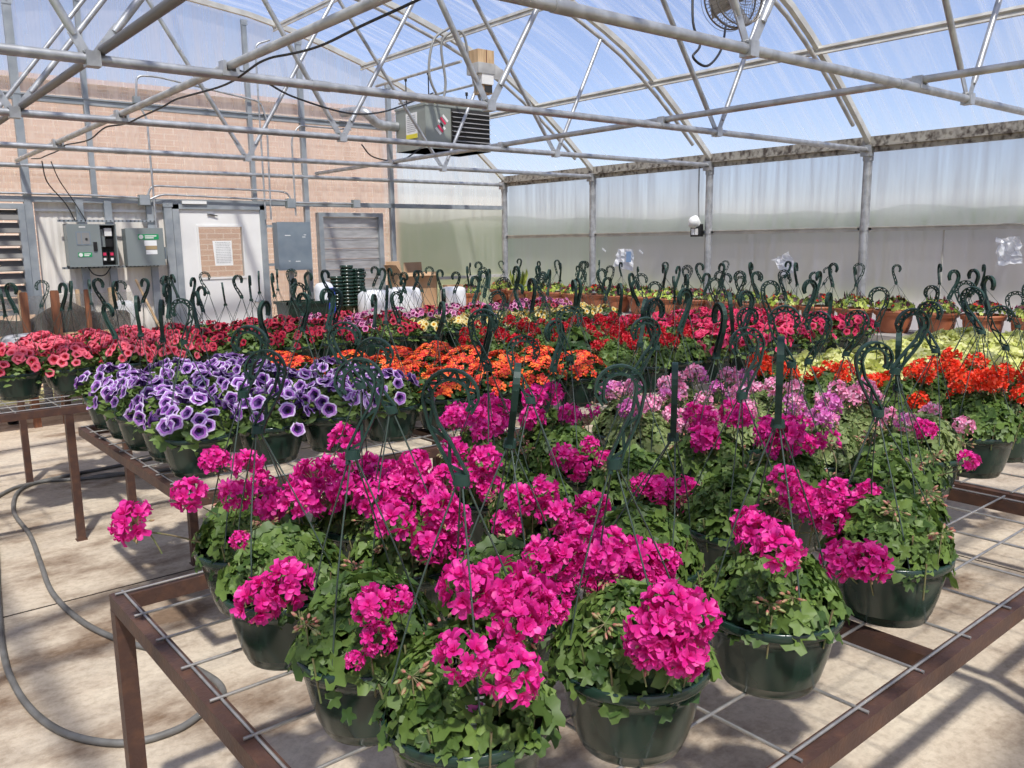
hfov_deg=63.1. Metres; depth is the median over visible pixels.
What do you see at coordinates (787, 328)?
hanging basket
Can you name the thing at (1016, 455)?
pot
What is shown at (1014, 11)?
pipe
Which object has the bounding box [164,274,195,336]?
hanging basket
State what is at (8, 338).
plastic bundle
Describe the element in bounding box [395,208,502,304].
wall
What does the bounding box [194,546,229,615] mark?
pot
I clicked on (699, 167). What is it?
cable
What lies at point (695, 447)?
hanging basket
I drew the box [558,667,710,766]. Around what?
pot
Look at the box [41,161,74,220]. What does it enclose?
hanging cable
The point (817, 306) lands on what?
pot
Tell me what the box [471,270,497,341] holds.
hanging basket
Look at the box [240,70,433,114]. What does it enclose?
cable
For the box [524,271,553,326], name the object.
hanging basket
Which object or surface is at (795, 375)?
bench
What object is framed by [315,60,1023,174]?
pipe
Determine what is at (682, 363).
flowers
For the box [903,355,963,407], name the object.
hanging basket
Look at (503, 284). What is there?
basket
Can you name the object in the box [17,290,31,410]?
wooden stake
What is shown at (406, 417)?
pot
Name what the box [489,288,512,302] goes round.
pot
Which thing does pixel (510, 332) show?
hanging basket
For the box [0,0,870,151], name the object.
roof truss
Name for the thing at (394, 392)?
pot
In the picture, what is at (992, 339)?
hanging basket
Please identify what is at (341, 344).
pot
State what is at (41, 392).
ground
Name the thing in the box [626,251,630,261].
print
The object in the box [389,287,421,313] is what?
bag
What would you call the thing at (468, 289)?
basket
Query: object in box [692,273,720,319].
hanging basket
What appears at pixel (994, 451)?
pot
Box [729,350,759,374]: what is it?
pot
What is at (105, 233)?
switch
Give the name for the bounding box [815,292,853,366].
hanging basket
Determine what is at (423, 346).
hanging basket
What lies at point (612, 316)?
hanging basket
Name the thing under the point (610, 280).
hanging basket
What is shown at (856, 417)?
hanging basket
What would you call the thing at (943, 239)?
trim
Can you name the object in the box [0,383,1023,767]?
floor
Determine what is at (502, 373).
hanging basket
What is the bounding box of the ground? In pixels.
[0,388,54,405]
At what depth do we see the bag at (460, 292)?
10.76 m
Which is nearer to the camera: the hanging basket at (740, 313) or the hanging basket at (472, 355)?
the hanging basket at (472, 355)
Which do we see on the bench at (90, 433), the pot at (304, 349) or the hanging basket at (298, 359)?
the hanging basket at (298, 359)
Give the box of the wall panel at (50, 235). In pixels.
[33,202,170,398]
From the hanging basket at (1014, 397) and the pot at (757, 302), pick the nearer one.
the hanging basket at (1014, 397)
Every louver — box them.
[0,203,35,315]
[315,212,385,289]
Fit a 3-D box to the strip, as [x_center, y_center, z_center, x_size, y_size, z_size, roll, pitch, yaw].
[-3.527,-2.015,9.255,0.270,0.035,0.025,-9,12,-39]
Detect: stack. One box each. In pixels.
[330,276,344,311]
[340,265,354,314]
[352,268,364,312]
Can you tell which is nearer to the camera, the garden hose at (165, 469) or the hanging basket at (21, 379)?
the hanging basket at (21, 379)
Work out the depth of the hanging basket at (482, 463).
2.29 m
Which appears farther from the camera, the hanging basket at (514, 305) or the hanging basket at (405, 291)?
the hanging basket at (514, 305)
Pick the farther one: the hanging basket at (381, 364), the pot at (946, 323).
the pot at (946, 323)
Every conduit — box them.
[0,192,138,198]
[135,75,266,117]
[140,109,156,227]
[147,185,290,198]
[150,194,286,201]
[255,39,269,219]
[266,118,271,219]
[291,125,351,215]
[296,202,352,204]
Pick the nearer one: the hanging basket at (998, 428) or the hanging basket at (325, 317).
the hanging basket at (998, 428)
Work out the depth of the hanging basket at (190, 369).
4.00 m
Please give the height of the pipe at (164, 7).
0.040 m
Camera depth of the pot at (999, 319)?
6.77 m
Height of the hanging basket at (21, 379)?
0.673 m
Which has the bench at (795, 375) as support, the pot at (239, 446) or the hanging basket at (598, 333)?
the hanging basket at (598, 333)
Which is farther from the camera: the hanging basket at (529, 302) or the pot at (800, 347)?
the hanging basket at (529, 302)
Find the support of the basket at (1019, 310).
on the bench at (886, 336)
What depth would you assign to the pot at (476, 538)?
2.29 m
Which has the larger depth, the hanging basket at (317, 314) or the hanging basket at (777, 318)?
the hanging basket at (317, 314)
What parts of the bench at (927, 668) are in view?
leg, frame rail, frame rail, frame rail, frame rail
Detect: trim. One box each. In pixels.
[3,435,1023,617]
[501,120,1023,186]
[506,223,1023,238]
[939,230,944,298]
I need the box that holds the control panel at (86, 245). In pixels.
[63,224,118,266]
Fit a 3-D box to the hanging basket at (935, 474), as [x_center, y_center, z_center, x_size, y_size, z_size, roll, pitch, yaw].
[1.138,0.139,2.432,0.285,0.604,0.351,-2,10,-7]
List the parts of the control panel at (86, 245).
latch handle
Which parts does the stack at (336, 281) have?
nursery pot, nursery pot, nursery pot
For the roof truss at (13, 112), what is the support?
attached to the wall
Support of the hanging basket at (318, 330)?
on the bench at (129, 475)
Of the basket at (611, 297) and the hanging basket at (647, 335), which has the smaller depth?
the hanging basket at (647, 335)
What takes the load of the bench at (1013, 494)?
on the floor
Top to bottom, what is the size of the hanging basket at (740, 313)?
0.308 m
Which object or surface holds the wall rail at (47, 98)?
attached to the wall at (207, 36)
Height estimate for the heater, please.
0.870 m
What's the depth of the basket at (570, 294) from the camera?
10.47 m
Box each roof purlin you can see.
[272,0,337,31]
[360,0,573,69]
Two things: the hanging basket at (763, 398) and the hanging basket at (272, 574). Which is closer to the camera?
the hanging basket at (272, 574)
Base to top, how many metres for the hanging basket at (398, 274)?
0.604 m
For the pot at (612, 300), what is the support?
on the basket at (611, 297)
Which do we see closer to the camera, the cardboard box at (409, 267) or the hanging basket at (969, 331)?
the hanging basket at (969, 331)
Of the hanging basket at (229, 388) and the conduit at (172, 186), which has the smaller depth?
the hanging basket at (229, 388)
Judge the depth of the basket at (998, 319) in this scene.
6.80 m
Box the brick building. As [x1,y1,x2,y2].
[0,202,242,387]
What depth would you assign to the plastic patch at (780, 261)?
8.67 m
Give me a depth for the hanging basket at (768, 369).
3.65 m
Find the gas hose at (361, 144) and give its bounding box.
[361,144,419,160]
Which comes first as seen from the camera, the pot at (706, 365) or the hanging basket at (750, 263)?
the pot at (706, 365)
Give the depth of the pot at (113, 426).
3.78 m
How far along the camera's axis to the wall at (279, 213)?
10.27 m
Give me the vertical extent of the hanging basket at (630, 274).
0.632 m
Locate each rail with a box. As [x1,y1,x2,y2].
[1,90,395,131]
[57,220,158,268]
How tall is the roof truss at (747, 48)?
1.911 m
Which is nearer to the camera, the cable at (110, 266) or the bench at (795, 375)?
the bench at (795, 375)
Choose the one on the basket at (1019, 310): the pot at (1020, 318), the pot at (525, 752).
the pot at (1020, 318)
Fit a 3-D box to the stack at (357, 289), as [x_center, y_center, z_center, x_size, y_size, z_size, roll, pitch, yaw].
[-1.863,-1.114,10.156,0.157,0.580,0.157,-6,11,-28]
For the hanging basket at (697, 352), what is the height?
0.663 m
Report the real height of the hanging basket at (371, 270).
0.674 m
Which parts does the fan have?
blade, motor, blade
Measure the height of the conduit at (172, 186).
0.134 m
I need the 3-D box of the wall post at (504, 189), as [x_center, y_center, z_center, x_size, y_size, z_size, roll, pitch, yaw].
[-0.105,-1.673,12.217,0.119,2.500,0.140,-9,12,-39]
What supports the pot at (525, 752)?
on the hanging basket at (494, 708)
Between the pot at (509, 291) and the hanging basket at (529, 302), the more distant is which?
the pot at (509, 291)
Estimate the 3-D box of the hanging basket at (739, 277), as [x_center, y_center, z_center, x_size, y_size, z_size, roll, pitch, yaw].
[1.701,-0.465,5.935,0.390,0.603,0.382,-6,11,-26]
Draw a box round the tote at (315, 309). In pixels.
[273,299,329,319]
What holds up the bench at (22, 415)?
on the floor
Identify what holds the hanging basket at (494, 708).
on the bench at (927, 668)
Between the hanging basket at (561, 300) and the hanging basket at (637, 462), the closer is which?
the hanging basket at (637, 462)
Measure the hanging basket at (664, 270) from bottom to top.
0.684 m
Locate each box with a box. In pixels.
[121,228,166,265]
[132,96,140,103]
[137,195,150,205]
[266,222,312,299]
[285,199,295,207]
[351,200,360,207]
[384,261,438,309]
[443,284,462,286]
[467,48,502,95]
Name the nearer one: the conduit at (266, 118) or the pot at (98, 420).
the pot at (98, 420)
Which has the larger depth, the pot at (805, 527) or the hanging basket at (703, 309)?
the hanging basket at (703, 309)
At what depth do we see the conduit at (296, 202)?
10.20 m
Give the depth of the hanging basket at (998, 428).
2.97 m
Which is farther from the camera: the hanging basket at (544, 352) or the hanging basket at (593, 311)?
the hanging basket at (593, 311)
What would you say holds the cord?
hanging from the ceiling
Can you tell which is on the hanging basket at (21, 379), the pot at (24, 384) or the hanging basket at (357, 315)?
the pot at (24, 384)
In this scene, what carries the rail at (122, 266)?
attached to the post at (107, 207)
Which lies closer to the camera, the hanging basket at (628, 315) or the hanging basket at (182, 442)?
the hanging basket at (182, 442)
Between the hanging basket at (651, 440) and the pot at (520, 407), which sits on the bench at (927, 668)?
the hanging basket at (651, 440)
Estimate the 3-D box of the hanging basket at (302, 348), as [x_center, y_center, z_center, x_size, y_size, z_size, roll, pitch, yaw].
[-1.557,-0.436,5.944,0.384,0.633,0.386,0,10,7]
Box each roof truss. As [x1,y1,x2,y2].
[0,0,503,186]
[0,0,592,177]
[0,0,710,166]
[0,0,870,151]
[498,0,1023,115]
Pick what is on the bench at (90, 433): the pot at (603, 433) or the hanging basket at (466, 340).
the hanging basket at (466, 340)
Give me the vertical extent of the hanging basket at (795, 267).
0.684 m
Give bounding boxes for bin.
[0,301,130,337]
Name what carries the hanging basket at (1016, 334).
on the bench at (1013, 494)
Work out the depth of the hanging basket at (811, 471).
2.29 m
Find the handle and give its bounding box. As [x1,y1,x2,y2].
[135,279,158,324]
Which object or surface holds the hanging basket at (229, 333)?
on the bench at (129, 475)
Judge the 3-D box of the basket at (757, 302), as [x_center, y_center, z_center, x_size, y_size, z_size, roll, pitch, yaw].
[2.466,-0.938,8.572,0.351,0.593,0.347,-3,10,-15]
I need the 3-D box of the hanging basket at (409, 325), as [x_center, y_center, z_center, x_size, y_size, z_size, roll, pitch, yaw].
[-0.880,-0.521,6.475,0.386,0.603,0.375,-7,12,-34]
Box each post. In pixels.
[1,0,53,408]
[73,0,97,197]
[75,199,93,310]
[103,200,119,299]
[145,201,160,326]
[162,201,180,322]
[240,19,257,200]
[294,40,313,298]
[384,84,399,359]
[499,182,507,280]
[587,173,595,292]
[701,161,713,383]
[856,145,873,296]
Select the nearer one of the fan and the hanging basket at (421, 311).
the fan
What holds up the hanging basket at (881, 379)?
on the bench at (1013, 494)
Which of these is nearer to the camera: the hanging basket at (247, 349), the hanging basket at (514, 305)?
the hanging basket at (247, 349)
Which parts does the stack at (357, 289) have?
nursery pot, nursery pot, nursery pot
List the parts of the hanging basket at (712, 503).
flower stem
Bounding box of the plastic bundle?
[0,332,30,344]
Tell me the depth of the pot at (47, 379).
5.22 m
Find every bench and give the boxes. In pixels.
[0,383,88,541]
[63,350,466,529]
[78,398,611,565]
[109,485,1023,767]
[525,305,916,341]
[648,375,795,394]
[953,462,1023,500]
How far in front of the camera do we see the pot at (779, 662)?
1.56 m
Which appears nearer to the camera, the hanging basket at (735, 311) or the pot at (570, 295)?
the hanging basket at (735, 311)
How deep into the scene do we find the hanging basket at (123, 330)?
5.99 m
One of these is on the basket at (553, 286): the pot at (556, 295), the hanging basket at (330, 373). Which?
the pot at (556, 295)
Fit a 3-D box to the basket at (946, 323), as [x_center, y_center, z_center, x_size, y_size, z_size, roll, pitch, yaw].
[3.656,-0.724,7.157,0.347,0.613,0.347,2,10,14]
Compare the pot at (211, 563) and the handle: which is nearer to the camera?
the pot at (211, 563)
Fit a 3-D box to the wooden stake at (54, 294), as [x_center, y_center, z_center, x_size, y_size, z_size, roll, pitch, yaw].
[-4.256,-0.248,7.873,0.070,1.266,0.040,-9,12,-39]
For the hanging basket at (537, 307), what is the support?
on the bench
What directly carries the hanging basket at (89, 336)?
on the bench at (129, 475)
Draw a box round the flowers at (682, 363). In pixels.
[665,359,703,385]
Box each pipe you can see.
[0,0,186,124]
[14,0,391,161]
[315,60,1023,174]
[375,60,472,104]
[489,4,1023,118]
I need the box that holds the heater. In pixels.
[339,73,490,156]
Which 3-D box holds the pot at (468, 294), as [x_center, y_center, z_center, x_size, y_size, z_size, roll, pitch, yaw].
[-0.593,-1.149,11.389,0.348,0.200,0.348,1,10,9]
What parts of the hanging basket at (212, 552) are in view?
flower stem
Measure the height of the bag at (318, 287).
0.464 m
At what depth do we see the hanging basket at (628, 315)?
6.39 m
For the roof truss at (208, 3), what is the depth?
9.62 m
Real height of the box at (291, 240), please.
1.920 m
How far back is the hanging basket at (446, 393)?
3.83 m
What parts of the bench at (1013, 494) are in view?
frame rail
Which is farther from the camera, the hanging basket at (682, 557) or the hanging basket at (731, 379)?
the hanging basket at (731, 379)
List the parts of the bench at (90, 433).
frame rail, frame rail, leg, frame rail, leg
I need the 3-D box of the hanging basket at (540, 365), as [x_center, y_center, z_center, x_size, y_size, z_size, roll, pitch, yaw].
[0.092,-0.198,4.260,0.365,0.683,0.365,-6,11,-29]
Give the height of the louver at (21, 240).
1.090 m
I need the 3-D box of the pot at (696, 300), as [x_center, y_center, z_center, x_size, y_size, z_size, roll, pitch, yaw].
[1.995,-0.834,9.170,0.348,0.200,0.348,2,10,15]
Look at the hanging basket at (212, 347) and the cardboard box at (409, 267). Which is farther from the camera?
the cardboard box at (409, 267)
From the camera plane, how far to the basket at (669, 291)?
9.34 m
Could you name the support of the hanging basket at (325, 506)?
on the bench at (927, 668)
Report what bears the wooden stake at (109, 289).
on the floor
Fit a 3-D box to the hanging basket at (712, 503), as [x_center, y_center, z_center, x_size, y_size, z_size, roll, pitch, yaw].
[0.589,0.189,2.032,0.307,0.654,0.421,-5,10,-21]
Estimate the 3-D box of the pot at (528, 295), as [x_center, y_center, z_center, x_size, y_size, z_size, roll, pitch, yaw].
[0.332,-1.147,11.149,0.348,0.200,0.348,6,12,33]
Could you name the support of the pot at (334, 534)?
on the hanging basket at (325, 506)
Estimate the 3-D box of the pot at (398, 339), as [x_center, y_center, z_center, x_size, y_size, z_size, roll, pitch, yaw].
[-0.881,-0.302,6.520,0.287,0.158,0.287,5,11,32]
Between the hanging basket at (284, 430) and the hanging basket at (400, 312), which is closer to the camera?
the hanging basket at (284, 430)
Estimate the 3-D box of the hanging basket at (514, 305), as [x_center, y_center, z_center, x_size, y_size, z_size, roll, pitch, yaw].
[0.095,-0.652,8.043,0.347,0.308,0.362,-7,11,-30]
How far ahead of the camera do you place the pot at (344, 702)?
1.41 m
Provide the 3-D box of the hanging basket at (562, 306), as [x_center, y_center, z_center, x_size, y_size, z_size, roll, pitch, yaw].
[0.467,-0.630,8.007,0.366,0.267,0.331,-3,10,-11]
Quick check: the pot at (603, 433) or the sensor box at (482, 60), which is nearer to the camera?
the pot at (603, 433)
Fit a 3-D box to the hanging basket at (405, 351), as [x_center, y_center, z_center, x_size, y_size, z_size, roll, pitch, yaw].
[-0.664,-0.231,4.758,0.357,0.602,0.363,0,10,7]
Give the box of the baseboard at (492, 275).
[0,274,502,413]
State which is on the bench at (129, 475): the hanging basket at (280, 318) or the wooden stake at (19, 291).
the hanging basket at (280, 318)
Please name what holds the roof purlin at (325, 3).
attached to the roof truss at (747, 48)
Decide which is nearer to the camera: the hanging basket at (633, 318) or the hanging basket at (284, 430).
the hanging basket at (284, 430)
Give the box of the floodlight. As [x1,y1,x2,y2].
[688,215,702,236]
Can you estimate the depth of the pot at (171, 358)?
5.31 m
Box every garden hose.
[0,457,152,496]
[0,472,226,746]
[80,454,230,480]
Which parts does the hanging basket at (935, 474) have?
flower stem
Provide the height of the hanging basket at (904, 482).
0.683 m
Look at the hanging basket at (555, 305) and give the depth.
8.15 m
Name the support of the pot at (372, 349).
on the hanging basket at (372, 349)
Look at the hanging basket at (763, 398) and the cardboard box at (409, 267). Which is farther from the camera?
the cardboard box at (409, 267)
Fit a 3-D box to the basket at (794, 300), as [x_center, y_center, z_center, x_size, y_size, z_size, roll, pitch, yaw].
[2.700,-0.908,8.289,0.358,0.623,0.347,3,10,22]
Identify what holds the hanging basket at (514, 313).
on the bench
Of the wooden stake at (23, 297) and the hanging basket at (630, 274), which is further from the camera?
the wooden stake at (23, 297)
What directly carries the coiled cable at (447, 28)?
attached to the sensor box at (482, 60)
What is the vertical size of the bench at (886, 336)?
0.805 m
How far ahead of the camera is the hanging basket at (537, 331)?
5.41 m
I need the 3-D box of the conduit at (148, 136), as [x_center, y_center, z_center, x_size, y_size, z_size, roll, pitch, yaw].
[-3.887,-2.321,8.875,0.110,1.306,0.032,-9,12,-39]
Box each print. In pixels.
[215,242,231,262]
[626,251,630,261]
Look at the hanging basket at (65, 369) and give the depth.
4.96 m
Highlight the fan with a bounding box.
[701,0,766,31]
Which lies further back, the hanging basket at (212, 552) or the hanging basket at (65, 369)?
the hanging basket at (65, 369)
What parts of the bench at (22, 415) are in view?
leg, frame rail, leg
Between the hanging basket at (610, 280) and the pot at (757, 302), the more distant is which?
the pot at (757, 302)
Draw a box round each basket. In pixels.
[0,282,52,400]
[0,289,38,367]
[18,330,54,348]
[26,280,73,382]
[34,283,91,387]
[40,281,104,394]
[66,328,102,341]
[68,303,153,428]
[77,279,110,345]
[86,368,158,439]
[87,278,135,372]
[91,281,154,371]
[96,295,186,450]
[107,325,309,615]
[114,280,144,336]
[123,299,213,462]
[127,278,158,343]
[132,330,179,358]
[142,275,203,375]
[142,298,250,477]
[143,283,193,384]
[152,276,188,330]
[162,291,223,388]
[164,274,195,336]
[178,368,240,393]
[180,277,227,351]
[188,286,242,362]
[193,271,228,328]
[200,351,243,370]
[208,282,240,336]
[209,375,267,451]
[215,349,352,670]
[218,356,275,377]
[220,275,252,344]
[228,300,320,464]
[230,275,281,359]
[230,317,257,325]
[241,364,297,391]
[246,271,274,340]
[253,273,295,340]
[263,350,308,366]
[264,269,291,322]
[268,292,330,440]
[274,278,322,360]
[281,268,311,325]
[281,282,325,375]
[283,321,412,559]
[285,357,442,746]
[295,288,372,452]
[297,272,333,360]
[298,312,320,322]
[304,288,357,382]
[308,270,357,358]
[311,314,347,325]
[323,361,394,429]
[328,349,378,363]
[334,310,364,325]
[338,316,367,356]
[343,269,391,356]
[343,285,434,441]
[343,312,377,326]
[349,294,413,377]
[349,337,474,620]
[358,266,384,315]
[358,268,393,352]
[368,368,571,767]
[374,277,422,356]
[376,291,419,362]
[377,268,410,319]
[387,360,432,420]
[390,273,419,321]
[398,272,430,349]
[402,270,438,320]
[404,349,451,365]
[409,270,451,349]
[410,266,437,317]
[411,301,483,430]
[413,340,459,356]
[424,314,454,344]
[427,288,480,376]
[430,269,458,323]
[437,304,524,470]
[437,362,628,683]
[440,308,530,545]
[444,271,476,347]
[445,302,463,318]
[446,345,489,369]
[453,312,474,326]
[456,266,482,314]
[456,276,492,351]
[463,263,480,307]
[465,261,485,308]
[465,290,527,416]
[470,267,506,330]
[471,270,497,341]
[471,349,536,371]
[477,277,526,357]
[479,269,503,318]
[479,335,611,568]
[488,299,516,309]
[489,261,513,302]
[489,302,513,314]
[495,284,532,339]
[497,266,530,326]
[502,314,536,337]
[504,272,532,318]
[505,278,570,412]
[506,258,527,304]
[510,268,530,307]
[510,300,529,310]
[510,345,569,365]
[515,320,600,458]
[516,306,610,508]
[522,277,557,354]
[523,306,554,318]
[524,261,546,303]
[524,265,558,309]
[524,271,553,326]
[528,297,560,308]
[530,273,563,338]
[535,269,559,328]
[542,260,568,304]
[544,364,725,766]
[545,279,611,406]
[545,298,571,308]
[547,263,575,321]
[547,278,597,366]
[551,304,581,317]
[561,265,587,305]
[562,269,597,325]
[564,316,591,328]
[564,323,602,349]
[567,261,599,320]
[574,362,704,620]
[578,261,596,315]
[582,260,607,308]
[582,317,699,516]
[585,283,640,398]
[587,317,625,338]
[589,265,622,316]
[590,299,680,447]
[591,277,618,324]
[593,268,627,330]
[599,322,626,355]
[604,262,631,311]
[604,298,689,457]
[615,280,645,332]
[619,314,635,323]
[620,273,641,328]
[623,273,661,337]
[626,281,673,392]
[627,266,655,313]
[650,265,673,325]
[650,311,673,319]
[652,262,682,314]
[655,288,725,436]
[656,274,709,385]
[657,276,693,339]
[658,321,677,327]
[666,266,692,315]
[666,302,754,513]
[671,265,699,323]
[676,327,854,580]
[680,268,709,312]
[685,318,712,329]
[689,323,718,334]
[691,263,712,315]
[691,277,740,381]
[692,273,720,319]
[692,290,757,405]
[693,292,767,460]
[697,336,853,699]
[703,271,734,323]
[704,273,737,329]
[705,260,735,308]
[709,263,737,311]
[713,270,766,374]
[718,309,738,314]
[720,313,752,322]
[725,307,804,420]
[734,263,767,310]
[734,276,767,326]
[738,271,793,364]
[741,262,764,315]
[744,280,801,412]
[744,305,841,553]
[752,272,778,321]
[760,275,792,326]
[766,261,801,312]
[767,269,815,356]
[769,309,802,317]
[781,262,809,320]
[782,311,867,477]
[784,279,831,380]
[790,359,854,420]
[796,271,838,355]
[799,267,836,315]
[800,272,835,319]
[814,263,859,349]
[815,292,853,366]
[815,308,951,527]
[817,341,958,627]
[826,310,885,449]
[832,263,879,349]
[833,268,875,325]
[842,332,981,495]
[845,286,900,383]
[852,344,888,360]
[859,338,920,357]
[861,362,933,427]
[872,301,975,500]
[873,264,915,332]
[873,351,916,379]
[900,347,946,375]
[902,285,943,348]
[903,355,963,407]
[915,264,959,335]
[927,269,963,343]
[933,341,981,358]
[935,286,1023,478]
[938,280,990,381]
[950,269,990,338]
[954,275,1021,378]
[955,305,1023,462]
[956,334,999,353]
[959,264,1007,332]
[978,331,1022,349]
[992,291,1023,370]
[1003,355,1023,404]
[1004,285,1023,344]
[1009,301,1023,330]
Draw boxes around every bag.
[116,300,135,325]
[314,281,335,312]
[358,289,391,317]
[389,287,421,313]
[440,286,465,309]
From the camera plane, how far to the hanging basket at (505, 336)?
4.84 m
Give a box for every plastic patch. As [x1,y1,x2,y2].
[613,249,633,270]
[772,251,793,274]
[995,236,1022,265]
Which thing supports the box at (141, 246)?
attached to the rail at (122, 266)
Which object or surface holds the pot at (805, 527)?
on the hanging basket at (811, 471)
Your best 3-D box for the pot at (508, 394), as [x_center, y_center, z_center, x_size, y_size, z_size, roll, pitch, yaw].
[-0.107,0.095,4.119,0.287,0.158,0.287,-5,11,-25]
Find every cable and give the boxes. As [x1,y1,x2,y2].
[31,0,420,158]
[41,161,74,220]
[50,161,85,220]
[88,266,111,275]
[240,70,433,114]
[428,27,481,100]
[698,167,699,216]
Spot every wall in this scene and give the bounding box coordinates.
[0,0,501,205]
[266,206,390,354]
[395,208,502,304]
[507,138,1023,332]
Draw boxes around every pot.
[0,368,44,400]
[8,421,18,424]
[40,365,52,387]
[49,363,96,394]
[82,394,107,428]
[98,360,148,371]
[98,402,125,439]
[114,411,147,450]
[137,417,166,462]
[153,357,195,375]
[157,427,235,477]
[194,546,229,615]
[216,417,242,451]
[220,593,314,670]
[236,415,306,464]
[281,344,315,360]
[295,410,307,440]
[297,623,389,746]
[298,410,364,452]
[314,342,350,358]
[314,518,355,559]
[350,336,385,356]
[363,399,420,441]
[379,663,547,767]
[381,334,416,356]
[392,391,419,420]
[414,331,445,349]
[414,394,471,430]
[444,328,472,347]
[444,499,488,545]
[466,292,480,307]
[472,386,511,416]
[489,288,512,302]
[506,289,526,304]
[517,379,559,412]
[524,290,543,303]
[543,291,565,304]
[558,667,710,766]
[560,377,601,406]
[562,292,587,305]
[582,293,606,308]
[593,425,607,447]
[598,370,631,398]
[604,294,631,311]
[627,295,653,313]
[640,364,671,392]
[652,297,679,314]
[680,298,708,312]
[681,514,742,580]
[697,356,730,381]
[703,579,844,699]
[705,299,735,308]
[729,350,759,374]
[734,301,765,310]
[746,447,767,460]
[760,348,776,364]
[766,303,801,312]
[786,342,806,356]
[788,506,822,553]
[799,304,834,315]
[804,339,829,355]
[825,457,852,477]
[827,335,850,349]
[835,306,874,325]
[835,534,954,627]
[847,331,871,349]
[847,472,945,495]
[873,308,912,332]
[918,310,959,335]
[925,459,963,500]
[957,433,1016,478]
[960,313,1007,332]
[1007,425,1023,462]
[1010,315,1023,330]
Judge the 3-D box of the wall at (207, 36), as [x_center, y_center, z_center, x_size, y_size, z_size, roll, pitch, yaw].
[-3.667,-3.114,9.093,9.200,2.190,0.001,-9,12,-39]
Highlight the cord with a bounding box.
[691,0,726,66]
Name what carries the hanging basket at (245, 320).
on the bench at (129, 475)
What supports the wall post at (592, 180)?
on the floor
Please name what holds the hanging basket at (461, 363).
on the bench at (90, 433)
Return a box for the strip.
[181,200,206,203]
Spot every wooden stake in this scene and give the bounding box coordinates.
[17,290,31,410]
[19,292,41,427]
[49,290,63,423]
[75,289,80,305]
[83,289,92,328]
[107,287,117,307]
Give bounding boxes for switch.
[100,228,111,246]
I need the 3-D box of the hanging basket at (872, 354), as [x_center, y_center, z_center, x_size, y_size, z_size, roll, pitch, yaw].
[1.818,-0.046,4.263,0.380,0.335,0.394,-5,11,-25]
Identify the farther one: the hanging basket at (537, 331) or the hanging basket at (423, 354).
the hanging basket at (537, 331)
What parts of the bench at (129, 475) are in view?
leg, leg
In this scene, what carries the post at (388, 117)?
on the floor
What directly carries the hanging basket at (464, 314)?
on the bench
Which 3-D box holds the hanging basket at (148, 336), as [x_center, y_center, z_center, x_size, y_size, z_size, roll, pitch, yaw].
[-2.409,-0.209,5.644,0.372,0.311,0.374,3,10,20]
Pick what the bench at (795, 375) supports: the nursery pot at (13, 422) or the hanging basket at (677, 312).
the hanging basket at (677, 312)
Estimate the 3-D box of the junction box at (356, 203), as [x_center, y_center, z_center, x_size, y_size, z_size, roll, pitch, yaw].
[-1.965,-2.267,10.503,0.100,0.100,0.064,-9,12,-39]
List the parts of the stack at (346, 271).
nursery pot, nursery pot, nursery pot, nursery pot, nursery pot, nursery pot, nursery pot, nursery pot, nursery pot, nursery pot, nursery pot, nursery pot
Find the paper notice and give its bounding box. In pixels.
[212,241,232,265]
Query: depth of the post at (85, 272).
8.57 m
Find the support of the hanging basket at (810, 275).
on the bench at (795, 375)
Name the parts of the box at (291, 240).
stand post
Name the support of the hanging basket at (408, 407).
on the bench at (90, 433)
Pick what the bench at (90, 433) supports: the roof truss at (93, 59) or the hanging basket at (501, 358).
the hanging basket at (501, 358)
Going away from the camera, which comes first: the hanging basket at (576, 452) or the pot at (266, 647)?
the pot at (266, 647)
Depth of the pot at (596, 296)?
10.17 m
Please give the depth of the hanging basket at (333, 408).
3.48 m
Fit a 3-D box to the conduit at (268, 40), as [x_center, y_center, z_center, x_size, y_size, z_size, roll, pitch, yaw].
[-2.834,-2.940,9.669,0.195,2.030,0.022,-9,12,-39]
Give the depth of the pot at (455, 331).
6.78 m
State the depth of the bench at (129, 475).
4.92 m
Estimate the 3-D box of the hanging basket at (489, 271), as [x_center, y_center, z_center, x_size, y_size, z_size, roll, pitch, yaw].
[-0.184,-0.708,7.430,0.349,0.633,0.357,5,11,32]
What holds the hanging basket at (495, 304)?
on the bench
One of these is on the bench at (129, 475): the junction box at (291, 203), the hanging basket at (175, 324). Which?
the hanging basket at (175, 324)
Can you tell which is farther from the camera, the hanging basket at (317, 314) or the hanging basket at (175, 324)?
the hanging basket at (317, 314)
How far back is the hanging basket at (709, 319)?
6.15 m
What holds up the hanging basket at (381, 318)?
on the bench at (129, 475)
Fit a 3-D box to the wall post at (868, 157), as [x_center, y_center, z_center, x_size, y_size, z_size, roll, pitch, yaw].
[3.377,-1.017,8.076,0.119,2.500,0.140,-9,12,-39]
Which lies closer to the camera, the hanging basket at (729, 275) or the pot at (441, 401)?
the pot at (441, 401)

